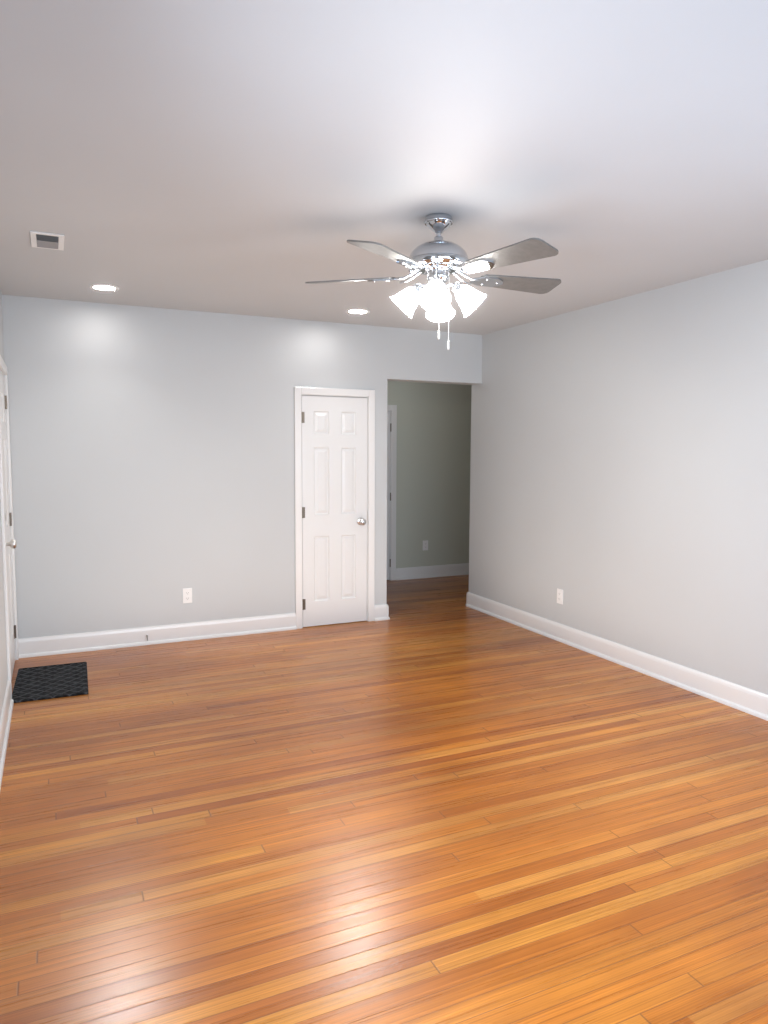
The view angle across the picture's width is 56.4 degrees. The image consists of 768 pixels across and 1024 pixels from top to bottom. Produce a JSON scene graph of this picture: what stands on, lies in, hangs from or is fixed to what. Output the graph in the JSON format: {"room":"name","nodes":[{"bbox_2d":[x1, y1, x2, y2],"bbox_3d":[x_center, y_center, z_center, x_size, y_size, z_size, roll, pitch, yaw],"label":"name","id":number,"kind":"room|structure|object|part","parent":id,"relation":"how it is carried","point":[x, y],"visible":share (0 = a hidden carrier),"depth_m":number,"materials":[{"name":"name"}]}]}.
{"room":"empty living room","nodes":[
{"label":"empty living room","id":0,"kind":"room"},
{"bbox_2d":[0,291,7,716],"bbox_3d":[-1.543,0.024,2.154,0.450,2.500,6.045,-2,5,-25],"label":"wall","id":1,"kind":"structure","parent":0,"point":[3,669],"depth_m":3.96,"materials":[{"name":"grey paint"}]},
{"bbox_2d":[0,681,13,789],"bbox_3d":[-1.149,1.230,1.959,0.027,0.134,4.830,-2,5,-25],"label":"baseboard","id":2,"kind":"structure","parent":1,"relation":"attached to","point":[6,714],"depth_m":3.64,"materials":[{"name":"white wood"}]},
{"bbox_2d":[0,371,16,680],"bbox_3d":[-2.366,0.089,4.520,0.112,1.944,0.859,-2,5,-25],"label":"door","id":3,"kind":"structure","parent":1,"relation":"in","point":[12,543],"depth_m":4.68,"materials":[{"name":"white paint"}]},
{"bbox_2d":[0,355,18,698],"bbox_3d":[-2.445,0.062,4.476,0.186,2.020,0.985,-2,5,-25],"label":"door frame","id":4,"kind":"structure","parent":1,"relation":"attached to","point":[3,368],"depth_m":4.76,"materials":[{"name":"white wood"}]},
{"bbox_2d":[2,295,481,638],"bbox_3d":[-0.966,-0.284,5.776,3.980,2.500,0.172,-2,5,-25],"label":"wall","id":5,"kind":"structure","parent":0,"point":[152,463],"depth_m":5.38,"materials":[{"name":"grey paint"}]},
{"bbox_2d":[18,613,295,657],"bbox_3d":[-1.650,0.928,5.451,2.048,0.134,0.037,-2,5,-25],"label":"baseboard","id":6,"kind":"structure","parent":5,"relation":"attached to","point":[140,636],"depth_m":5.41,"materials":[{"name":"white wood"}]},
{"bbox_2d":[183,588,191,602],"bbox_3d":[-1.510,0.643,5.506,0.070,0.115,0.009,-2,5,-25],"label":"electrical outlet","id":7,"kind":"object","parent":5,"relation":"attached to","point":[187,595],"visible":1,"depth_m":5.50,"materials":[{"name":"white plastic"}]},
{"bbox_2d":[301,396,366,626],"bbox_3d":[-0.402,0.000,5.949,0.586,1.897,0.108,-2,5,-25],"label":"closet door","id":8,"kind":"structure","parent":5,"relation":"in","point":[334,510],"depth_m":5.97,"materials":[{"name":"white paint"}]},
{"bbox_2d":[294,387,374,628],"bbox_3d":[-0.437,-0.038,6.034,0.705,1.970,0.188,-2,5,-25],"label":"trim","id":9,"kind":"structure","parent":5,"relation":"attached to","point":[299,392],"depth_m":5.90,"materials":[{"name":"white wood"}]},
{"bbox_2d":[0,575,767,1023],"bbox_3d":[0.948,1.127,4.400,6.478,0.060,8.110,-2,5,-25],"label":"floor","id":10,"kind":"structure","parent":0,"point":[434,801],"depth_m":2.73,"materials":[{"name":"brown wood"}]},
{"bbox_2d":[12,662,88,702],"bbox_3d":[-2.102,1.066,4.531,0.438,0.012,0.703,-2,5,-25],"label":"doormat","id":11,"kind":"object","parent":10,"relation":"on","point":[49,682],"visible":0.85,"depth_m":4.49,"materials":[{"name":"rubber"}]},
{"bbox_2d":[0,0,767,334],"bbox_3d":[0.959,-1.434,4.181,6.478,0.080,8.110,-2,5,-25],"label":"ceiling","id":12,"kind":"structure","parent":0,"point":[266,158],"depth_m":2.46,"materials":[{"name":"paint"}]},
{"bbox_2d":[30,231,63,249],"bbox_3d":[-1.675,-1.348,3.567,0.150,0.012,0.280,-2,5,-25],"label":"ceiling vent","id":13,"kind":"object","parent":12,"relation":"in","point":[47,240],"visible":0.98,"depth_m":3.55,"materials":[{"name":"white metal"}]},
{"bbox_2d":[89,284,119,291],"bbox_3d":[-1.796,-1.438,4.602,0.184,0.006,0.184,-2,5,-25],"label":"recessed light","id":14,"kind":"object","parent":12,"relation":"in","point":[103,287],"visible":0.98,"depth_m":4.59,"materials":[{"name":"white"}]},
{"bbox_2d":[345,309,369,313],"bbox_3d":[-0.196,-1.496,5.354,0.184,0.006,0.184,-2,5,-25],"label":"recessed light","id":15,"kind":"object","parent":12,"relation":"in","point":[356,311],"visible":1,"depth_m":5.34,"materials":[{"name":"white"}]},
{"bbox_2d":[305,213,560,349],"bbox_3d":[0.277,-1.020,3.212,1.164,0.585,1.198,-2,5,-25],"label":"ceiling fan","id":16,"kind":"object","parent":12,"relation":"hanging from","point":[438,260],"visible":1,"depth_m":3.12,"materials":[{"name":"silver metal"}]},
{"bbox_3d":[0.242,-0.942,3.212,0.390,0.138,0.390,-2,5,-25],"label":"glass","id":17,"kind":"part","parent":16,"relation":"part of","materials":[{"name":"white glass"}]},
{"bbox_2d":[387,381,471,567],"bbox_3d":[0.534,-0.511,8.492,3.450,2.500,0.500,-2,5,-25],"label":"wall","id":18,"kind":"structure","parent":0,"point":[433,464],"depth_m":8.23,"materials":[{"name":"paint"}]},
{"bbox_2d":[387,411,390,579],"bbox_3d":[-0.282,-0.161,7.852,0.804,1.889,0.108,-2,5,-25],"label":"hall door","id":19,"kind":"structure","parent":18,"relation":"in","point":[388,487],"depth_m":8.02,"materials":[{"name":"white paint"}]},
{"bbox_2d":[387,405,396,580],"bbox_3d":[-0.321,-0.199,7.921,0.938,1.969,0.166,-2,5,-25],"label":"door frame","id":20,"kind":"structure","parent":18,"relation":"attached to","point":[392,409],"depth_m":8.02,"materials":[{"name":"white wood"}]},
{"bbox_2d":[423,540,427,550],"bbox_3d":[0.478,0.386,8.263,0.070,0.115,0.009,-2,5,-25],"label":"outlet","id":21,"kind":"object","parent":18,"relation":"attached to","point":[425,544],"visible":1,"depth_m":8.26,"materials":[{"name":"white plastic"}]},
{"bbox_2d":[396,563,468,579],"bbox_3d":[1.093,0.673,8.563,2.110,0.134,0.027,-2,5,-25],"label":"baseboard","id":22,"kind":"structure","parent":18,"relation":"attached to","point":[431,571],"depth_m":8.32,"materials":[{"name":"white wood"}]},
{"bbox_2d":[469,259,767,694],"bbox_3d":[2.173,-0.112,3.929,0.170,2.500,6.169,-2,5,-25],"label":"wall","id":23,"kind":"structure","parent":0,"point":[619,474],"depth_m":4.73,"materials":[{"name":"grey paint"}]},
{"bbox_2d":[557,588,562,604],"bbox_3d":[1.360,0.653,5.543,0.009,0.115,0.070,-2,5,-25],"label":"electrical outlet","id":24,"kind":"object","parent":23,"relation":"attached to","point":[559,596],"visible":1,"depth_m":5.54,"materials":[{"name":"white plastic"}]},
{"bbox_2d":[466,592,767,720],"bbox_3d":[2.044,1.063,4.066,0.027,0.134,5.999,-2,5,-25],"label":"baseboard","id":25,"kind":"structure","parent":23,"relation":"attached to","point":[740,698],"depth_m":4.81,"materials":[{"name":"white wood"}]}
]}

